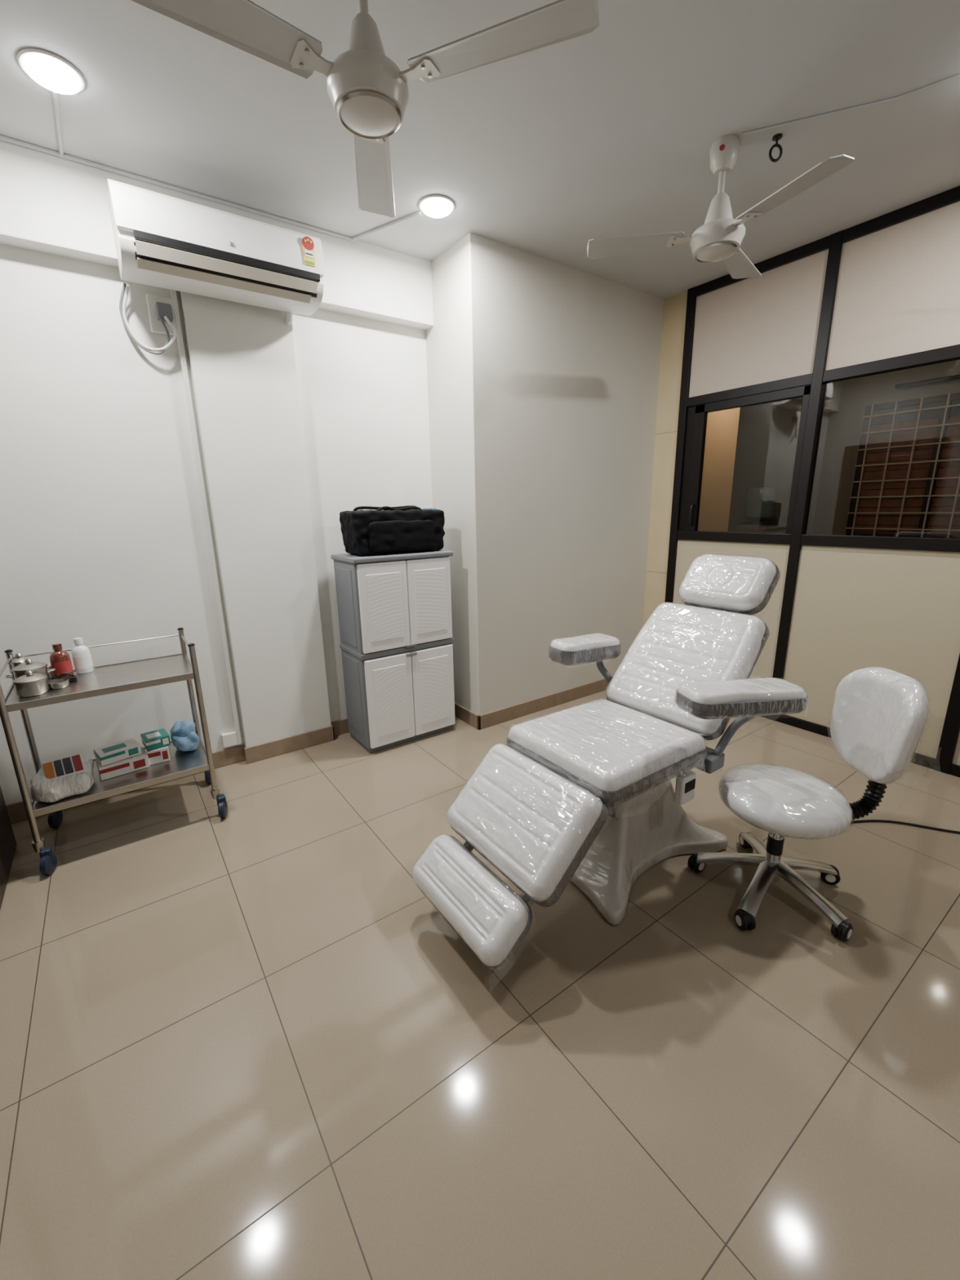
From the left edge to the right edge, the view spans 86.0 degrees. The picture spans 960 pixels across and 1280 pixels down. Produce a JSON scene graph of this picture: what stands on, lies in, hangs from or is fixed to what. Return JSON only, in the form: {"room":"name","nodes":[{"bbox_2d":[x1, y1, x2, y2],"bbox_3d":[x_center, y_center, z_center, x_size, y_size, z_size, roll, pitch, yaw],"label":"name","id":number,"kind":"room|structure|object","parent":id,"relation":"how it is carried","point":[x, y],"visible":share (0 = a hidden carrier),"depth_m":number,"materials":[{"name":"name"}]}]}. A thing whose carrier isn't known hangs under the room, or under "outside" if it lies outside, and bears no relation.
{"room":"examination room","nodes":[
{"label":"examination room","id":0,"kind":"room"},
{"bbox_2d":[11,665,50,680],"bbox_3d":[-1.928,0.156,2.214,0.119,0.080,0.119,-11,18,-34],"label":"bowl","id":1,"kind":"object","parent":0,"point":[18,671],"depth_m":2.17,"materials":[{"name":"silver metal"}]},
{"bbox_2d":[0,244,432,804],"bbox_3d":[-0.673,-0.832,3.325,4.290,2.870,0.100,-11,18,-34],"label":"wall","id":2,"kind":"structure","parent":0,"point":[103,538],"depth_m":2.54,"materials":[{"name":"beige paint"}]},
{"bbox_2d":[5,744,245,823],"bbox_3d":[-1.844,0.759,2.786,1.075,0.100,0.017,-11,18,-34],"label":"baseboard","id":3,"kind":"structure","parent":2,"relation":"attached to","point":[16,811],"depth_m":2.99,"materials":[{"name":"tile"}]},
{"bbox_2d":[119,282,177,355],"bbox_3d":[-1.538,-1.487,2.410,0.241,0.279,0.086,-11,18,-34],"label":"power socket","id":4,"kind":"object","parent":2,"relation":"attached to","point":[160,308],"visible":1,"depth_m":2.42,"materials":[{"name":"white plastic"}]},
{"bbox_2d":[0,134,351,240],"bbox_3d":[-1.480,-2.012,2.239,1.940,0.016,0.016,-11,18,-34],"label":"trim","id":5,"kind":"structure","parent":2,"relation":"attached to","point":[3,138],"depth_m":2.28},
{"bbox_2d":[169,289,241,747],"bbox_3d":[-1.475,-0.548,2.721,0.100,2.410,0.032,-11,18,-34],"label":"conduit","id":6,"kind":"object","parent":2,"relation":"attached to","point":[233,738],"visible":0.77,"depth_m":2.72,"materials":[{"name":"white paint"}]},
{"bbox_2d":[106,178,324,316],"bbox_3d":[-1.177,-1.777,2.376,0.848,0.292,0.248,-11,18,-34],"label":"air conditioner","id":7,"kind":"object","parent":2,"relation":"attached to","point":[162,241],"visible":1,"depth_m":2.28,"materials":[{"name":"white plastic"}]},
{"bbox_2d":[178,291,331,747],"bbox_3d":[-1.208,-0.555,2.908,0.515,2.560,0.065,-11,18,-34],"label":"pilaster","id":8,"kind":"object","parent":2,"relation":"attached to","point":[242,357],"depth_m":2.83,"materials":[{"name":"paint"}]},
{"bbox_2d":[244,725,334,764],"bbox_3d":[-1.166,0.643,3.187,0.539,0.100,0.017,-11,18,-34],"label":"baseboard","id":9,"kind":"structure","parent":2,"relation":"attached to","point":[263,751],"depth_m":3.17,"materials":[{"name":"tile"}]},
{"bbox_2d":[331,718,348,736],"bbox_3d":[-0.643,0.523,3.613,0.850,0.100,0.017,-11,18,-34],"label":"baseboard recess","id":10,"kind":"structure","parent":2,"relation":"attached to","point":[340,726],"depth_m":3.41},
{"bbox_2d":[0,689,959,1279],"bbox_3d":[1.641,0.828,2.676,6.800,0.100,5.000,-11,18,-34],"label":"floor","id":11,"kind":"structure","parent":0,"point":[248,1043],"depth_m":1.42,"materials":[{"name":"tile"}]},
{"bbox_2d":[0,627,227,875],"bbox_3d":[-1.657,0.457,2.386,0.728,0.878,0.499,-11,18,-34],"label":"trolley","id":12,"kind":"object","parent":11,"relation":"on","point":[111,678],"visible":0.84,"depth_m":2.32,"materials":[{"name":"silver metal"}]},
{"bbox_2d":[9,653,27,668],"bbox_3d":[-2.019,0.120,2.264,0.064,0.129,0.064,-11,18,-34],"label":"steel gallipot","id":13,"kind":"object","parent":12,"relation":"on","point":[18,660],"visible":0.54,"depth_m":2.24,"materials":[{"name":"silver metal"}]},
{"bbox_2d":[10,662,25,668],"bbox_3d":[-2.019,0.139,2.269,0.064,0.090,0.064,-11,18,-34],"label":"lid","id":14,"kind":"object","parent":13,"relation":"on","point":[13,664],"depth_m":2.23,"materials":[{"name":"silver metal"}]},
{"bbox_2d":[4,658,56,680],"bbox_3d":[-1.929,0.138,2.209,0.146,0.119,0.119,-1,15,1],"label":"pot","id":15,"kind":"object","parent":12,"relation":"on","point":[37,667],"visible":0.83,"depth_m":2.18,"materials":[{"name":"silver metal"}]},
{"bbox_2d":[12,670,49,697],"bbox_3d":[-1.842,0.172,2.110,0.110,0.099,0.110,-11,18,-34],"label":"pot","id":16,"kind":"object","parent":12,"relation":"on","point":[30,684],"visible":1,"depth_m":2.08,"materials":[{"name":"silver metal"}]},
{"bbox_2d":[48,678,69,689],"bbox_3d":[-1.796,0.187,2.192,0.076,0.027,0.076,-11,18,-34],"label":"steel bowl","id":17,"kind":"object","parent":12,"relation":"on","point":[58,683],"visible":0.88,"depth_m":2.18,"materials":[{"name":"silver metal"}]},
{"bbox_2d":[48,643,74,679],"bbox_3d":[-1.883,0.092,2.308,0.073,0.155,0.073,-11,18,-34],"label":"medicine bottle","id":18,"kind":"object","parent":12,"relation":"on","point":[60,660],"visible":0.85,"depth_m":2.29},
{"bbox_2d":[30,753,94,802],"bbox_3d":[-1.828,0.597,2.254,0.221,0.124,0.276,-11,18,-34],"label":"pack","id":19,"kind":"object","parent":12,"relation":"on","point":[57,780],"visible":1,"depth_m":2.20,"materials":[{"name":"white"}]},
{"bbox_2d":[42,761,55,778],"bbox_3d":[-1.854,0.563,2.213,0.031,0.036,0.106,-14,19,-41],"label":"print","id":20,"kind":"object","parent":19,"relation":"on","point":[49,767],"depth_m":2.21},
{"bbox_2d":[53,759,64,777],"bbox_3d":[-1.830,0.557,2.234,0.025,0.036,0.106,-14,19,-41],"label":"print","id":21,"kind":"object","parent":19,"relation":"on","point":[58,764],"depth_m":2.23},
{"bbox_2d":[62,756,74,773],"bbox_3d":[-1.806,0.551,2.255,0.028,0.036,0.106,-14,19,-41],"label":"print","id":22,"kind":"object","parent":19,"relation":"on","point":[68,762],"depth_m":2.25},
{"bbox_2d":[71,754,84,771],"bbox_3d":[-1.781,0.545,2.277,0.028,0.036,0.106,-14,19,-41],"label":"print","id":23,"kind":"object","parent":19,"relation":"on","point":[77,762],"depth_m":2.27},
{"bbox_2d":[57,672,76,681],"bbox_3d":[-1.819,0.161,2.261,0.070,0.044,0.045,-11,18,-34],"label":"case","id":24,"kind":"object","parent":12,"relation":"on","point":[72,677],"visible":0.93,"depth_m":2.26,"materials":[{"name":"plastic"}]},
{"bbox_2d":[71,637,93,673],"bbox_3d":[-1.845,0.070,2.381,0.069,0.160,0.069,-11,18,-34],"label":"bottle","id":25,"kind":"object","parent":12,"relation":"on","point":[81,654],"visible":1,"depth_m":2.36,"materials":[{"name":"white plastic"}]},
{"bbox_2d":[5,654,192,704],"bbox_3d":[-1.688,0.169,2.328,0.665,0.008,0.405,-11,18,-34],"label":"shelf","id":26,"kind":"object","parent":12,"relation":"attached to","point":[111,678],"depth_m":2.29,"materials":[{"name":"silver metal"}]},
{"bbox_2d":[32,740,207,809],"bbox_3d":[-1.680,0.614,2.443,0.665,0.008,0.405,-11,18,-34],"label":"shelf","id":27,"kind":"object","parent":12,"relation":"attached to","point":[181,764],"depth_m":2.36,"materials":[{"name":"silver metal"}]},
{"bbox_2d":[95,746,150,780],"bbox_3d":[-1.688,0.581,2.431,0.191,0.061,0.132,-13,19,-39],"label":"carton","id":28,"kind":"object","parent":12,"relation":"on","point":[139,762],"visible":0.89,"depth_m":2.38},
{"bbox_2d":[93,737,142,765],"bbox_3d":[-1.703,0.524,2.419,0.112,0.051,0.161,12,19,40],"label":"carton","id":29,"kind":"object","parent":28,"relation":"on","point":[110,753],"visible":1,"depth_m":2.39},
{"bbox_2d":[102,742,126,752],"bbox_3d":[-1.707,0.504,2.401,0.055,0.002,0.088,12,19,40],"label":"print","id":30,"kind":"object","parent":29,"relation":"on","point":[117,747],"depth_m":2.40},
{"bbox_2d":[146,745,170,764],"bbox_3d":[-1.586,0.547,2.536,0.089,0.071,0.142,-10,17,-31],"label":"carton","id":31,"kind":"object","parent":12,"relation":"on","point":[162,754],"visible":0.68,"depth_m":2.48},
{"bbox_2d":[140,728,170,751],"bbox_3d":[-1.589,0.486,2.519,0.101,0.051,0.122,-14,19,-41],"label":"carton","id":32,"kind":"object","parent":31,"relation":"on","point":[159,738],"visible":1,"depth_m":2.49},
{"bbox_2d":[145,731,160,738],"bbox_3d":[-1.590,0.465,2.504,0.055,0.002,0.060,-14,19,-41],"label":"print","id":33,"kind":"object","parent":32,"relation":"on","point":[154,735],"depth_m":2.50},
{"bbox_2d":[169,720,199,751],"bbox_3d":[-1.507,0.481,2.622,0.127,0.153,0.211,-11,18,-34],"label":"cloth bundle","id":34,"kind":"object","parent":12,"relation":"on","point":[184,737],"visible":1,"depth_m":2.56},
{"bbox_2d":[330,550,455,753],"bbox_3d":[-0.519,0.046,3.275,0.649,1.190,0.369,-11,18,-34],"label":"storage cabinet","id":35,"kind":"object","parent":11,"relation":"on","point":[395,620],"visible":0.99,"depth_m":3.10,"materials":[{"name":"grey plastic"}]},
{"bbox_2d":[339,505,444,555],"bbox_3d":[-0.512,-0.665,3.095,0.603,0.276,0.273,-11,18,-34],"label":"duffel bag","id":36,"kind":"object","parent":35,"relation":"on","point":[408,529],"visible":1,"depth_m":2.97,"materials":[{"name":"fabric"}]},
{"bbox_2d":[412,554,808,970],"bbox_3d":[0.548,0.338,2.003,1.667,1.223,1.027,-11,18,-34],"label":"chair","id":37,"kind":"object","parent":11,"relation":"on","point":[584,794],"visible":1,"depth_m":1.90,"materials":[{"name":"leather"}]},
{"bbox_2d":[412,834,528,966],"bbox_3d":[-0.047,0.846,1.723,0.177,0.161,0.510,-11,18,-34],"label":"cushion","id":38,"kind":"object","parent":37,"relation":"on","point":[486,913],"depth_m":1.64,"materials":[{"name":"leather"}]},
{"bbox_2d":[447,743,601,901],"bbox_3d":[0.132,0.602,1.795,0.292,0.279,0.550,-11,18,-34],"label":"cushion","id":39,"kind":"object","parent":37,"relation":"on","point":[533,818],"depth_m":1.71,"materials":[{"name":"leather"}]},
{"bbox_2d":[550,633,619,651],"bbox_3d":[0.497,0.013,2.417,0.344,0.050,0.176,-11,18,-34],"label":"cushion","id":40,"kind":"object","parent":37,"relation":"on","point":[594,642],"depth_m":2.37,"materials":[{"name":"white plastic"}]},
{"bbox_2d":[507,698,706,791],"bbox_3d":[0.484,0.375,1.998,0.569,0.071,0.540,-11,18,-34],"label":"seat cushion","id":41,"kind":"object","parent":37,"relation":"on","point":[601,744],"depth_m":1.89,"materials":[{"name":"white plastic"}]},
{"bbox_2d":[605,602,765,734],"bbox_3d":[0.872,0.094,2.215,0.398,0.425,0.540,-11,18,-34],"label":"backrest cushion","id":42,"kind":"object","parent":37,"relation":"on","point":[678,644],"depth_m":2.17,"materials":[{"name":"white plastic"}]},
{"bbox_2d":[679,554,776,610],"bbox_3d":[1.089,-0.260,2.288,0.188,0.220,0.380,-11,18,-34],"label":"cushion","id":43,"kind":"object","parent":37,"relation":"on","point":[712,581],"depth_m":2.23,"materials":[{"name":"white plastic"}]},
{"bbox_2d":[664,286,696,603],"bbox_3d":[1.493,-1.015,3.881,0.066,2.870,0.060,-11,18,-34],"label":"post","id":44,"kind":"object","parent":11,"relation":"on","point":[691,298],"visible":0.42,"depth_m":3.74,"materials":[{"name":"black metal"}]},
{"bbox_2d":[735,486,778,533],"bbox_3d":[2.851,-0.771,5.377,0.300,1.600,0.300,-11,18,-34],"label":"chair","id":45,"kind":"object","parent":11,"relation":"on","point":[760,501],"visible":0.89,"depth_m":5.13,"materials":[{"name":"paint"}]},
{"bbox_2d":[767,230,843,720],"bbox_3d":[2.002,-0.845,3.189,0.066,2.870,0.060,-11,18,-34],"label":"post","id":46,"kind":"object","parent":11,"relation":"on","point":[812,429],"visible":0.82,"depth_m":3.09,"materials":[{"name":"black metal"}]},
{"bbox_2d":[687,666,928,942],"bbox_3d":[1.167,0.539,1.886,0.663,0.872,0.540,-7,16,-23],"label":"swivel chair","id":47,"kind":"object","parent":11,"relation":"on","point":[880,715],"visible":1,"depth_m":1.82,"materials":[{"name":"leather"}]},
{"bbox_2d":[742,911,751,926],"bbox_3d":[0.929,0.976,1.802,0.018,0.048,0.048,-3,15,-6],"label":"hood","id":48,"kind":"object","parent":47,"relation":"attached to","point":[746,915],"depth_m":1.78,"materials":[{"name":"black plastic"}]},
{"bbox_2d":[718,764,852,839],"bbox_3d":[1.108,0.574,1.886,0.424,0.110,0.424,-11,18,-34],"label":"seat cushion","id":49,"kind":"object","parent":47,"relation":"on","point":[786,802],"depth_m":1.79,"materials":[{"name":"leather"}]},
{"bbox_2d":[836,921,847,934],"bbox_3d":[1.234,0.983,1.754,0.048,0.048,0.018,-11,18,-34],"label":"hood","id":50,"kind":"object","parent":47,"relation":"attached to","point":[842,926],"depth_m":1.74,"materials":[{"name":"black plastic"}]},
{"bbox_2d":[830,666,928,783],"bbox_3d":[1.421,0.303,1.826,0.131,0.390,0.358,-1,15,-1],"label":"backrest cushion","id":51,"kind":"object","parent":47,"relation":"on","point":[880,715],"depth_m":1.79,"materials":[{"name":"white plastic"}]},
{"bbox_2d":[760,714,959,777],"bbox_3d":[2.615,0.710,2.744,0.062,0.060,3.820,-11,18,-34],"label":"rail","id":52,"kind":"object","parent":11,"relation":"on","point":[917,758],"visible":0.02,"depth_m":3.28,"materials":[{"name":"black metal"}]},
{"bbox_2d":[850,819,959,833],"bbox_3d":[2.178,0.858,2.299,1.305,0.010,0.130,0,15,6],"label":"power cable","id":53,"kind":"object","parent":11,"relation":"on","point":[862,820],"visible":0.64,"depth_m":2.36,"materials":[{"name":"black plastic"}]},
{"bbox_2d":[933,653,959,773],"bbox_3d":[2.526,-0.670,2.476,0.066,2.870,0.065,-11,18,-34],"label":"post","id":54,"kind":"object","parent":11,"relation":"on","point":[951,728],"visible":0.8,"depth_m":2.75,"materials":[{"name":"black metal"}]},
{"bbox_2d":[0,0,959,299],"bbox_3d":[1.589,-2.047,1.933,6.800,0.100,5.000,-11,18,-34],"label":"ceiling","id":55,"kind":"structure","parent":0,"point":[610,131],"depth_m":1.94,"materials":[{"name":"paint"}]},
{"bbox_2d":[16,48,85,94],"bbox_3d":[-1.414,-1.865,1.704,0.178,0.032,0.178,-11,18,-34],"label":"recessed light","id":56,"kind":"object","parent":55,"relation":"in","point":[52,72],"depth_m":1.67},
{"bbox_2d":[52,91,63,155],"bbox_3d":[-1.586,-1.933,1.934,0.014,0.014,0.410,-11,18,-34],"label":"trim","id":57,"kind":"structure","parent":55,"relation":"attached to","point":[54,94],"depth_m":1.91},
{"bbox_2d":[0,139,433,330],"bbox_3d":[-1.307,-1.913,2.473,2.450,0.350,0.110,-11,18,-34],"label":"beam","id":58,"kind":"structure","parent":55,"relation":"attached to","point":[50,204],"depth_m":2.21,"materials":[{"name":"paint"}]},
{"bbox_2d":[130,0,599,217],"bbox_3d":[-0.405,-1.588,1.297,0.987,0.402,1.103,-11,18,-34],"label":"ceiling fan","id":59,"kind":"object","parent":55,"relation":"hanging from","point":[367,91],"depth_m":1.29,"materials":[{"name":"metal"}]},
{"bbox_2d":[351,210,421,240],"bbox_3d":[-0.492,-2.141,2.662,0.195,0.018,0.436,-11,18,-34],"label":"trim","id":60,"kind":"structure","parent":55,"relation":"attached to","point":[417,213],"depth_m":2.65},
{"bbox_2d":[418,194,455,217],"bbox_3d":[-0.209,-2.091,2.497,0.178,0.032,0.178,-11,18,-34],"label":"recessed light","id":61,"kind":"object","parent":55,"relation":"in","point":[435,206],"depth_m":2.46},
{"bbox_2d":[586,134,854,279],"bbox_3d":[1.082,-1.831,2.135,0.950,0.402,0.949,-11,18,-34],"label":"ceiling fan","id":62,"kind":"object","parent":55,"relation":"hanging from","point":[721,237],"depth_m":2.12,"materials":[{"name":"metal"}]},
{"bbox_2d":[768,133,782,162],"bbox_3d":[1.196,-1.981,2.077,0.046,0.086,0.036,-11,18,-34],"label":"ceiling hook","id":63,"kind":"object","parent":55,"relation":"attached to","point":[776,137],"depth_m":2.07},
{"bbox_2d":[741,96,897,135],"bbox_3d":[1.280,-1.993,1.959,0.298,0.010,0.426,-11,18,-34],"label":"trim","id":64,"kind":"structure","parent":55,"relation":"attached to","point":[891,99],"depth_m":1.95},
{"bbox_2d":[897,73,959,99],"bbox_3d":[1.620,-1.959,1.806,0.089,0.010,0.233,-11,18,-34],"label":"trim","id":65,"kind":"structure","parent":55,"relation":"attached to","point":[957,76],"depth_m":1.82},
{"bbox_2d":[425,232,663,715],"bbox_3d":[0.533,-0.982,3.799,1.750,2.880,0.515,-11,18,-34],"label":"wall","id":66,"kind":"structure","parent":0,"point":[543,374],"depth_m":3.38,"materials":[{"name":"paint"}]},
{"bbox_2d":[454,702,480,729],"bbox_3d":[-0.151,0.506,3.647,0.017,0.100,0.517,-11,18,-34],"label":"baseboard","id":67,"kind":"structure","parent":66,"relation":"attached to","point":[470,717],"depth_m":3.55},
{"bbox_2d":[477,675,613,729],"bbox_3d":[0.679,0.420,3.921,1.702,0.100,0.017,-11,18,-34],"label":"baseboard","id":68,"kind":"structure","parent":66,"relation":"attached to","point":[502,715],"depth_m":3.74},
{"bbox_2d":[643,290,687,626],"bbox_3d":[1.426,-1.043,3.993,0.060,2.870,0.205,-11,18,-34],"label":"wall strip","id":69,"kind":"object","parent":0,"point":[674,309],"visible":0.5,"depth_m":3.87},
{"bbox_2d":[697,407,740,531],"bbox_3d":[1.537,-1.185,4.535,0.768,2.870,0.958,-11,18,-34],"label":"wall","id":70,"kind":"structure","parent":0,"point":[722,428],"depth_m":4.17,"materials":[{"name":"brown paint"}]},
{"bbox_2d":[672,200,959,765],"bbox_3d":[2.571,-0.649,2.381,0.076,2.765,3.705,-11,18,-34],"label":"wall","id":71,"kind":"structure","parent":0,"point":[898,291],"depth_m":2.96,"materials":[{"name":"beige laminate"}]},
{"bbox_2d":[676,344,959,551],"bbox_3d":[2.586,-0.887,2.331,0.062,0.990,3.820,-11,18,-34],"label":"window","id":72,"kind":"structure","parent":71,"relation":"in","point":[948,353],"depth_m":3.05,"materials":[{"name":"black metal"}]},
{"bbox_2d":[684,404,707,531],"bbox_3d":[1.562,-1.229,3.714,0.041,0.865,0.080,-11,18,-34],"label":"stile","id":73,"kind":"object","parent":72,"relation":"on","point":[700,425],"visible":0.79,"depth_m":3.69,"materials":[{"name":"black metal"}]},
{"bbox_2d":[785,385,810,533],"bbox_3d":[1.966,-1.094,3.165,0.041,0.865,0.040,-11,18,-34],"label":"stile","id":74,"kind":"object","parent":72,"relation":"on","point":[806,397],"visible":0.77,"depth_m":3.15,"materials":[{"name":"black metal"}]},
{"bbox_2d":[695,186,959,297],"bbox_3d":[2.566,-2.010,2.040,0.062,0.060,3.820,-11,18,-34],"label":"rail","id":75,"kind":"object","parent":71,"relation":"attached to","point":[952,196],"visible":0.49,"depth_m":2.75,"materials":[{"name":"black metal"}]},
{"bbox_2d":[727,359,959,536],"bbox_3d":[4.340,-1.143,4.179,0.100,2.870,4.800,-11,18,-34],"label":"wall","id":76,"kind":"structure","parent":0,"point":[767,435],"depth_m":5.15,"materials":[{"name":"paint"}]},
{"bbox_2d":[845,404,871,535],"bbox_3d":[3.638,-1.591,4.938,0.050,1.220,0.050,-11,18,-34],"label":"frame","id":77,"kind":"object","parent":76,"relation":"attached to","point":[866,420],"visible":0.57,"depth_m":4.92,"materials":[{"name":"black metal"}]},
{"bbox_2d":[844,533,959,538],"bbox_3d":[4.148,-0.858,4.405,0.050,0.050,1.770,-11,18,-34],"label":"frame","id":78,"kind":"object","parent":76,"relation":"attached to","point":[872,535],"visible":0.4,"depth_m":4.72,"materials":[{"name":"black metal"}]},
{"bbox_2d":[845,527,959,531],"bbox_3d":[4.116,-0.930,4.364,0.015,0.012,1.770,-11,18,-34],"label":"bar","id":79,"kind":"object","parent":76,"relation":"attached to","point":[846,527],"visible":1,"depth_m":4.70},
{"bbox_2d":[848,511,959,513],"bbox_3d":[4.114,-1.070,4.327,0.015,0.012,1.770,-11,18,-34],"label":"bar","id":80,"kind":"object","parent":76,"relation":"attached to","point":[864,512],"visible":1,"depth_m":4.65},
{"bbox_2d":[850,494,959,497],"bbox_3d":[4.111,-1.211,4.291,0.015,0.012,1.770,-11,18,-34],"label":"bar","id":81,"kind":"object","parent":76,"relation":"attached to","point":[931,495],"visible":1,"depth_m":4.63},
{"bbox_2d":[853,476,959,482],"bbox_3d":[4.109,-1.351,4.255,0.015,0.012,1.770,-11,18,-34],"label":"bar","id":82,"kind":"object","parent":76,"relation":"attached to","point":[948,477],"visible":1,"depth_m":4.60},
{"bbox_2d":[853,525,959,535],"bbox_3d":[4.155,-0.927,4.393,0.014,0.070,1.670,-11,18,-34],"label":"blind slat","id":83,"kind":"object","parent":76,"relation":"attached to","point":[855,531],"visible":0.8,"depth_m":4.72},
{"bbox_2d":[854,516,959,525],"bbox_3d":[4.154,-1.006,4.372,0.014,0.070,1.670,-11,18,-34],"label":"blind slat","id":84,"kind":"object","parent":76,"relation":"attached to","point":[859,520],"visible":0.8,"depth_m":4.72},
{"bbox_2d":[855,458,959,466],"bbox_3d":[4.106,-1.492,4.218,0.015,0.012,1.770,-11,18,-34],"label":"bar","id":85,"kind":"object","parent":76,"relation":"attached to","point":[952,459],"visible":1,"depth_m":4.59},
{"bbox_2d":[856,507,959,515],"bbox_3d":[4.152,-1.086,4.352,0.014,0.070,1.670,-11,18,-34],"label":"blind slat","id":86,"kind":"object","parent":76,"relation":"attached to","point":[870,509],"visible":0.8,"depth_m":4.70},
{"bbox_2d":[857,497,959,506],"bbox_3d":[4.151,-1.165,4.331,0.014,0.070,1.670,-11,18,-34],"label":"blind slat","id":87,"kind":"object","parent":76,"relation":"attached to","point":[936,501],"visible":0.8,"depth_m":4.69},
{"bbox_2d":[857,440,959,450],"bbox_3d":[4.104,-1.632,4.182,0.015,0.012,1.770,-11,18,-34],"label":"bar","id":88,"kind":"object","parent":76,"relation":"attached to","point":[953,441],"visible":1,"depth_m":4.56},
{"bbox_2d":[860,478,959,489],"bbox_3d":[4.148,-1.324,4.290,0.014,0.070,1.670,-11,18,-34],"label":"blind slat","id":89,"kind":"object","parent":76,"relation":"attached to","point":[947,482],"visible":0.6,"depth_m":4.66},
{"bbox_2d":[859,487,959,497],"bbox_3d":[4.149,-1.244,4.311,0.014,0.070,1.670,-11,18,-34],"label":"blind slat","id":90,"kind":"object","parent":76,"relation":"attached to","point":[937,491],"visible":0.8,"depth_m":4.67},
{"bbox_2d":[860,422,959,434],"bbox_3d":[4.101,-1.772,4.146,0.015,0.012,1.770,-11,18,-34],"label":"bar","id":91,"kind":"object","parent":76,"relation":"attached to","point":[951,424],"visible":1,"depth_m":4.54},
{"bbox_2d":[862,467,959,480],"bbox_3d":[4.146,-1.403,4.270,0.014,0.070,1.670,-11,18,-34],"label":"blind slat","id":92,"kind":"object","parent":76,"relation":"attached to","point":[951,472],"visible":0.8,"depth_m":4.63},
{"bbox_2d":[862,404,959,417],"bbox_3d":[4.098,-1.913,4.109,0.015,0.012,1.770,-11,18,-34],"label":"bar","id":93,"kind":"object","parent":76,"relation":"attached to","point":[956,405],"visible":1,"depth_m":4.51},
{"bbox_2d":[863,457,959,471],"bbox_3d":[4.145,-1.483,4.249,0.014,0.070,1.670,-11,18,-34],"label":"blind slat","id":94,"kind":"object","parent":76,"relation":"attached to","point":[953,463],"visible":0.8,"depth_m":4.63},
{"bbox_2d":[864,447,959,462],"bbox_3d":[4.144,-1.562,4.229,0.014,0.070,1.670,-11,18,-34],"label":"blind slat","id":95,"kind":"object","parent":76,"relation":"attached to","point":[946,452],"visible":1,"depth_m":4.62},
{"bbox_2d":[864,392,959,537],"bbox_3d":[4.138,-1.424,4.258,0.050,1.220,1.770,-11,18,-34],"label":"window","id":96,"kind":"structure","parent":76,"relation":"in","point":[956,396],"depth_m":4.48,"materials":[{"name":"black metal"}]},
{"bbox_2d":[851,404,874,535],"bbox_3d":[3.627,-1.577,4.884,0.012,1.220,0.012,-11,18,-34],"label":"grille","id":97,"kind":"object","parent":96,"relation":"attached to","point":[873,405],"visible":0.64,"depth_m":4.87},
{"bbox_2d":[872,400,897,536],"bbox_3d":[3.732,-1.542,4.742,0.012,1.220,0.012,-11,18,-34],"label":"grille","id":98,"kind":"object","parent":96,"relation":"attached to","point":[896,402],"visible":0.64,"depth_m":4.73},
{"bbox_2d":[896,397,923,536],"bbox_3d":[3.836,-1.507,4.600,0.012,1.220,0.012,-11,18,-34],"label":"grille","id":99,"kind":"object","parent":96,"relation":"attached to","point":[922,398],"visible":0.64,"depth_m":4.58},
{"bbox_2d":[872,399,959,414],"bbox_3d":[4.136,-1.959,4.126,0.014,0.070,1.670,-11,18,-34],"label":"blind slat","id":100,"kind":"object","parent":96,"relation":"hanging from","point":[953,402],"visible":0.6,"depth_m":4.55,"materials":[{"name":"black metal"}]},
{"bbox_2d":[920,393,951,537],"bbox_3d":[3.941,-1.472,4.457,0.012,1.220,0.012,-11,18,-34],"label":"grille","id":101,"kind":"object","parent":96,"relation":"attached to","point":[948,395],"visible":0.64,"depth_m":4.44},
{"bbox_2d":[946,475,959,537],"bbox_3d":[4.046,-1.437,4.315,0.012,1.220,0.012,-11,18,-34],"label":"grille","id":102,"kind":"object","parent":96,"relation":"attached to","point":[958,483],"visible":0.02,"depth_m":4.39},
{"bbox_2d":[866,437,959,453],"bbox_3d":[4.142,-1.641,4.208,0.014,0.070,1.670,-11,18,-34],"label":"blind slat","id":103,"kind":"object","parent":76,"relation":"attached to","point":[953,444],"visible":0.8,"depth_m":4.60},
{"bbox_2d":[867,426,959,444],"bbox_3d":[4.141,-1.721,4.188,0.014,0.070,1.670,-11,18,-34],"label":"blind slat","id":104,"kind":"object","parent":76,"relation":"attached to","point":[950,432],"visible":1,"depth_m":4.59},
{"bbox_2d":[869,416,959,435],"bbox_3d":[4.139,-1.800,4.167,0.014,0.070,1.670,-11,18,-34],"label":"blind slat","id":105,"kind":"object","parent":76,"relation":"attached to","point":[954,420],"visible":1,"depth_m":4.57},
{"bbox_2d":[871,406,959,425],"bbox_3d":[4.138,-1.879,4.147,0.014,0.070,1.670,-11,18,-34],"label":"blind slat","id":106,"kind":"object","parent":76,"relation":"attached to","point":[931,414],"visible":0.8,"depth_m":4.56,"materials":[{"name":"black metal"}]},
{"bbox_2d":[894,373,959,388],"bbox_3d":[4.213,-2.091,3.916,0.098,0.036,1.700,-11,18,-34],"label":"curtain rod","id":107,"kind":"object","parent":76,"relation":"attached to","point":[919,383],"visible":1,"depth_m":4.38,"materials":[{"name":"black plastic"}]},
{"bbox_3d":[-1.031,-0.050,0.324,0.100,2.870,4.530,-11,18,-34],"label":"wall","id":108,"kind":"structure","parent":0,"visible":0},
{"bbox_2d":[0,786,17,909],"bbox_3d":[-1.849,0.013,1.667,0.046,2.096,0.980,-11,18,-34],"label":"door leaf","id":109,"kind":"structure","parent":108,"relation":"in","point":[8,844],"depth_m":2.17,"materials":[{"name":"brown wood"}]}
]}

